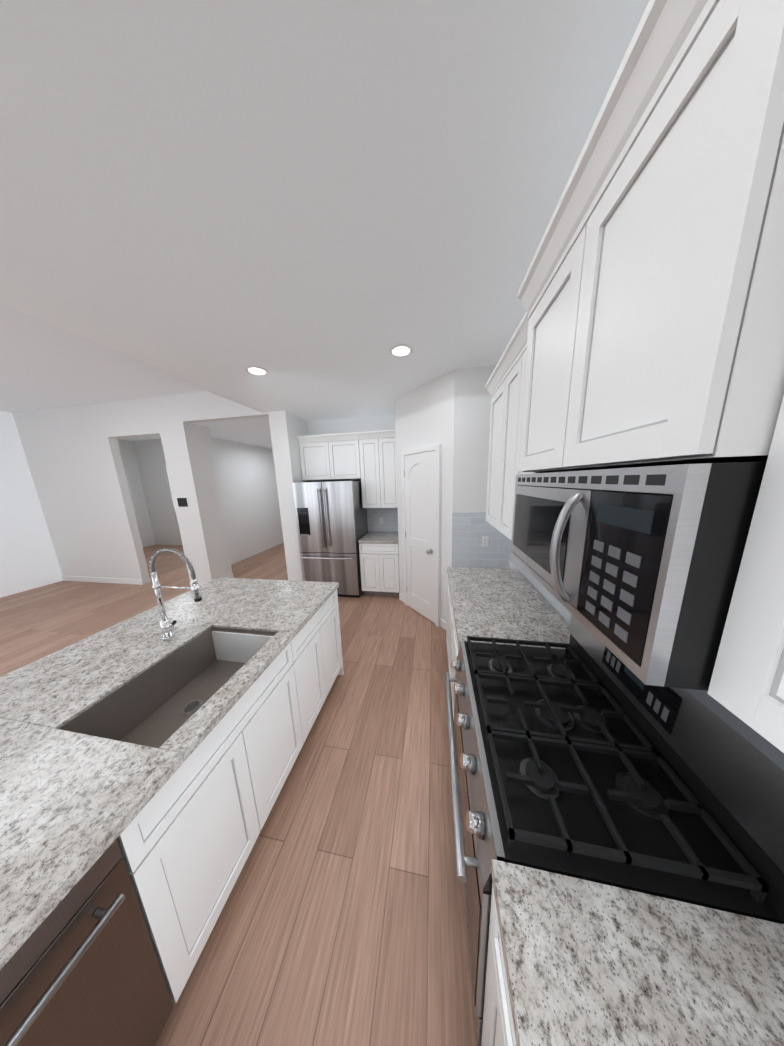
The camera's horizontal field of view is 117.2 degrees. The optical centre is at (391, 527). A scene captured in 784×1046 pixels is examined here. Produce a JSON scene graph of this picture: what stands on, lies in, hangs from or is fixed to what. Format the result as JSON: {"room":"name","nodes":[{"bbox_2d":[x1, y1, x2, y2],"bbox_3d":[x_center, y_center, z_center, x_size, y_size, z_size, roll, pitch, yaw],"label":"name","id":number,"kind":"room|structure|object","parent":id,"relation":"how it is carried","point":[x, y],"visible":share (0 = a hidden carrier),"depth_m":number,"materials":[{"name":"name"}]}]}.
{"room":"kitchen","nodes":[
{"label":"kitchen","id":0,"kind":"room"},
{"bbox_2d":[0,411,62,597],"bbox_3d":[-7.319,0.175,1.274,0.100,3.170,6.800,0,11,10],"label":"wall","id":1,"kind":"structure","parent":0,"point":[28,559],"depth_m":4.33,"materials":[{"name":"white paint"}]},
{"bbox_2d":[117,439,156,546],"bbox_3d":[-7.897,-0.745,6.150,0.100,3.170,2.550,0,11,10],"label":"wall","id":2,"kind":"structure","parent":0,"point":[133,476],"depth_m":7.19,"materials":[{"name":"paint"}]},
{"bbox_2d":[117,435,160,440],"bbox_3d":[-5.917,-2.359,5.555,4.200,0.100,2.680,0,11,10],"label":"ceiling","id":3,"kind":"structure","parent":0,"point":[143,438],"depth_m":6.73,"materials":[{"name":"paint"}]},
{"bbox_2d":[12,391,268,583],"bbox_3d":[-4.925,-0.515,4.467,6.530,3.170,0.440,0,11,10],"label":"wall","id":4,"kind":"structure","parent":0,"point":[75,462],"depth_m":4.20,"materials":[{"name":"paint"}]},
{"bbox_2d":[62,574,233,586],"bbox_3d":[-4.008,0.996,4.591,5.300,0.100,0.472,0,11,10],"label":"baseboard","id":5,"kind":"structure","parent":4,"relation":"attached to","point":[105,580],"depth_m":4.63,"materials":[{"name":"paint"}]},
{"bbox_2d":[177,497,188,506],"bbox_3d":[-3.498,-0.415,4.004,0.200,0.160,0.016,0,11,10],"label":"thermostat","id":6,"kind":"object","parent":4,"relation":"attached to","point":[182,501],"visible":1,"depth_m":4.00,"materials":[{"name":"black plastic"}]},
{"bbox_2d":[133,439,181,544],"bbox_3d":[-5.652,-0.999,7.102,4.200,3.170,0.120,0,11,10],"label":"wall","id":7,"kind":"structure","parent":0,"point":[144,461],"depth_m":7.29,"materials":[{"name":"paint"}]},
{"bbox_2d":[0,543,475,1045],"bbox_3d":[-3.345,1.186,4.024,9.800,0.100,13.100,0,11,10],"label":"floor","id":8,"kind":"structure","parent":0,"point":[341,920],"depth_m":1.13,"materials":[{"name":"brown wood"}]},
{"bbox_2d":[0,588,343,1045],"bbox_3d":[-1.128,1.230,0.852,0.948,0.875,2.890,0,11,10],"label":"kitchen island","id":9,"kind":"object","parent":8,"relation":"on","point":[107,964],"depth_m":0.76,"materials":[{"name":"white wood"}]},
{"bbox_2d":[0,793,173,1045],"bbox_3d":[-1.041,1.302,0.477,0.648,0.870,0.595,0,11,10],"label":"dishwasher","id":10,"kind":"object","parent":9,"relation":"in","point":[94,971],"depth_m":0.59,"materials":[{"name":"brown metal"}]},
{"bbox_2d":[0,577,338,963],"bbox_3d":[-1.307,0.822,0.792,1.215,0.120,2.930,0,11,10],"label":"island countertop","id":11,"kind":"structure","parent":9,"relation":"on","point":[65,793],"depth_m":0.84,"materials":[{"name":"white stone"}]},
{"bbox_2d":[60,624,275,743],"bbox_3d":[-0.958,0.808,1.184,0.468,0.238,0.648,0,11,10],"label":"sink","id":12,"kind":"object","parent":11,"relation":"in","point":[147,709],"depth_m":1.23,"materials":[{"name":"grey metal"}]},
{"bbox_2d":[149,548,203,639],"bbox_3d":[-1.195,0.377,1.331,0.311,0.543,0.060,0,11,10],"label":"faucet","id":13,"kind":"object","parent":11,"relation":"on","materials":[{"name":"silver metal"}]},
{"bbox_2d":[292,481,367,597],"bbox_3d":[-0.934,0.171,3.901,0.920,1.790,0.743,0,11,10],"label":"fridge","id":14,"kind":"object","parent":8,"relation":"on","point":[332,523],"visible":0.94,"depth_m":3.58,"materials":[{"name":"silver metal"}]},
{"bbox_2d":[358,532,399,595],"bbox_3d":[-0.140,0.589,3.915,0.600,0.915,0.641,0,11,10],"label":"base cabinet","id":15,"kind":"object","parent":8,"relation":"on","point":[379,560],"visible":0.92,"depth_m":3.62,"materials":[{"name":"wood"}]},
{"bbox_2d":[481,871,516,1045],"bbox_3d":[0.521,1.278,0.332,0.643,0.876,0.520,0,11,10],"label":"base cabinet","id":16,"kind":"object","parent":8,"relation":"on","point":[497,1029],"depth_m":0.54,"materials":[{"name":"wood"}]},
{"bbox_2d":[491,859,783,1045],"bbox_3d":[0.426,0.920,-0.213,0.648,0.040,1.468,0,11,10],"label":"countertop","id":17,"kind":"structure","parent":16,"relation":"on","point":[588,963],"depth_m":0.42,"materials":[{"name":"white stone"}]},
{"bbox_2d":[446,567,569,717],"bbox_3d":[0.787,0.954,1.868,0.646,0.915,1.128,0,11,10],"label":"base cabinet","id":18,"kind":"object","parent":8,"relation":"on","point":[501,603],"visible":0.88,"depth_m":1.62,"materials":[{"name":"stone"}]},
{"bbox_2d":[445,614,783,1045],"bbox_3d":[0.586,0.995,0.931,0.716,1.200,0.759,0,11,10],"label":"range","id":19,"kind":"object","parent":8,"relation":"on","point":[586,754],"visible":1,"depth_m":0.64,"materials":[{"name":"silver metal"}]},
{"bbox_2d":[210,437,283,564],"bbox_3d":[-3.417,-0.902,7.262,0.150,2.780,5.860,0,11,10],"label":"wall","id":20,"kind":"structure","parent":0,"point":[247,483],"depth_m":5.96,"materials":[{"name":"paint"}]},
{"bbox_2d":[268,411,312,580],"bbox_3d":[-1.557,-0.341,3.991,0.270,2.800,0.620,0,11,10],"label":"wall","id":21,"kind":"structure","parent":0,"point":[286,428],"depth_m":3.65,"materials":[{"name":"paint"}]},
{"bbox_2d":[0,0,648,448],"bbox_3d":[-2.710,-1.821,3.267,8.300,0.490,13.000,0,11,10],"label":"ceiling","id":22,"kind":"structure","parent":0,"point":[316,208],"depth_m":0.84,"materials":[{"name":"paint"}]},
{"bbox_2d":[244,366,268,375],"bbox_3d":[-1.238,-1.429,2.196,0.200,0.006,0.200,0,11,10],"label":"recessed light","id":23,"kind":"object","parent":22,"relation":"in","point":[257,370],"visible":1,"depth_m":2.18,"materials":[{"name":"paint"}]},
{"bbox_2d":[389,344,412,356],"bbox_3d":[0.073,-1.420,1.934,0.200,0.006,0.200,0,11,10],"label":"recessed light","id":24,"kind":"object","parent":22,"relation":"in","point":[401,350],"visible":1,"depth_m":1.92,"materials":[{"name":"paint"}]},
{"bbox_2d":[307,414,394,531],"bbox_3d":[-0.081,-0.410,4.105,3.140,2.800,0.120,0,11,10],"label":"wall","id":25,"kind":"structure","parent":0,"point":[355,424],"depth_m":3.90,"materials":[{"name":"paint"}]},
{"bbox_2d":[297,433,359,480],"bbox_3d":[-0.943,-1.108,3.871,0.970,0.672,0.345,0,11,10],"label":"upper cabinet","id":26,"kind":"object","parent":25,"relation":"attached to","point":[336,456],"depth_m":3.70,"materials":[{"name":"white wood"}]},
{"bbox_2d":[360,429,396,507],"bbox_3d":[-0.190,-0.881,3.786,0.661,1.132,0.345,0,11,10],"label":"upper cabinet","id":27,"kind":"object","parent":25,"relation":"attached to","point":[368,458],"depth_m":3.62,"materials":[{"name":"white wood"}]},
{"bbox_2d":[367,508,394,531],"bbox_3d":[-0.120,-0.169,4.091,0.630,0.503,0.002,0,11,10],"label":"tile backsplash","id":28,"kind":"structure","parent":25,"relation":"attached to","point":[373,514],"depth_m":4.11,"materials":[{"name":"grey tile"}]},
{"bbox_2d":[395,365,495,621],"bbox_3d":[0.706,-0.266,3.227,1.290,2.800,1.370,0,11,10],"label":"wall","id":29,"kind":"structure","parent":0,"point":[450,412],"depth_m":2.49,"materials":[{"name":"paint"}]},
{"bbox_2d":[395,508,397,531],"bbox_3d":[0.133,-0.110,3.740,0.002,0.503,0.610,0,11,10],"label":"tile backsplash","id":30,"kind":"structure","parent":29,"relation":"attached to","point":[396,509],"depth_m":4.07,"materials":[{"name":"grey tile"}]},
{"bbox_2d":[401,444,441,626],"bbox_3d":[0.355,0.122,3.018,0.499,2.139,0.518,0,11,10],"label":"pantry door","id":31,"kind":"structure","parent":29,"relation":"in","point":[421,468],"depth_m":2.96,"materials":[{"name":"paint"}]},
{"bbox_2d":[399,593,446,629],"bbox_3d":[0.398,1.121,3.220,0.012,0.100,1.012,-9,13,-33],"label":"baseboard","id":32,"kind":"structure","parent":29,"relation":"attached to","point":[443,623],"depth_m":2.92,"materials":[{"name":"paint"}]},
{"bbox_2d":[508,561,568,623],"bbox_3d":[0.904,0.303,0.240,0.120,2.800,7.540,0,11,10],"label":"wall","id":33,"kind":"structure","parent":0,"point":[511,566],"depth_m":2.27,"materials":[{"name":"paint"}]},
{"bbox_2d":[452,512,506,568],"bbox_3d":[0.930,0.151,2.560,0.560,0.620,0.006,0,11,10],"label":"tile backsplash","id":34,"kind":"structure","parent":33,"relation":"attached to","point":[469,530],"depth_m":2.56,"materials":[{"name":"grey tile"}]},
{"bbox_2d":[481,536,488,546],"bbox_3d":[0.987,0.153,2.540,0.070,0.114,0.008,0,11,10],"label":"electrical outlet","id":35,"kind":"object","parent":34,"relation":"attached to","point":[485,541],"visible":1,"depth_m":2.54,"materials":[{"name":"white plastic"}]},
{"bbox_2d":[486,332,520,540],"bbox_3d":[0.886,-0.493,1.489,0.335,1.092,0.985,0,11,10],"label":"upper cabinet","id":36,"kind":"object","parent":33,"relation":"attached to","point":[501,482],"depth_m":1.57,"materials":[{"name":"white wood"}]},
{"bbox_2d":[507,538,571,623],"bbox_3d":[0.923,0.444,0.735,0.002,0.503,3.650,0,11,10],"label":"tile backsplash","id":37,"kind":"structure","parent":33,"relation":"attached to","point":[564,612],"depth_m":1.78,"materials":[{"name":"grey tile"}]},
{"bbox_2d":[513,0,783,475],"bbox_3d":[0.697,-0.517,0.612,0.410,0.702,0.759,0,11,10],"label":"upper cabinet","id":38,"kind":"object","parent":33,"relation":"attached to","point":[649,331],"depth_m":0.39,"materials":[{"name":"white wood"}]},
{"bbox_2d":[511,461,766,690],"bbox_3d":[0.681,0.021,0.721,0.476,0.377,0.757,0,11,10],"label":"microwave","id":39,"kind":"object","parent":38,"relation":"attached to","point":[635,570],"visible":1,"depth_m":0.42,"materials":[{"name":"silver metal"}]},
{"bbox_2d":[707,376,783,752],"bbox_3d":[0.632,-0.203,0.021,0.335,1.092,0.520,0,11,10],"label":"upper cabinet","id":40,"kind":"object","parent":33,"relation":"attached to","point":[747,678],"depth_m":0.33,"materials":[{"name":"white wood"}]}
]}

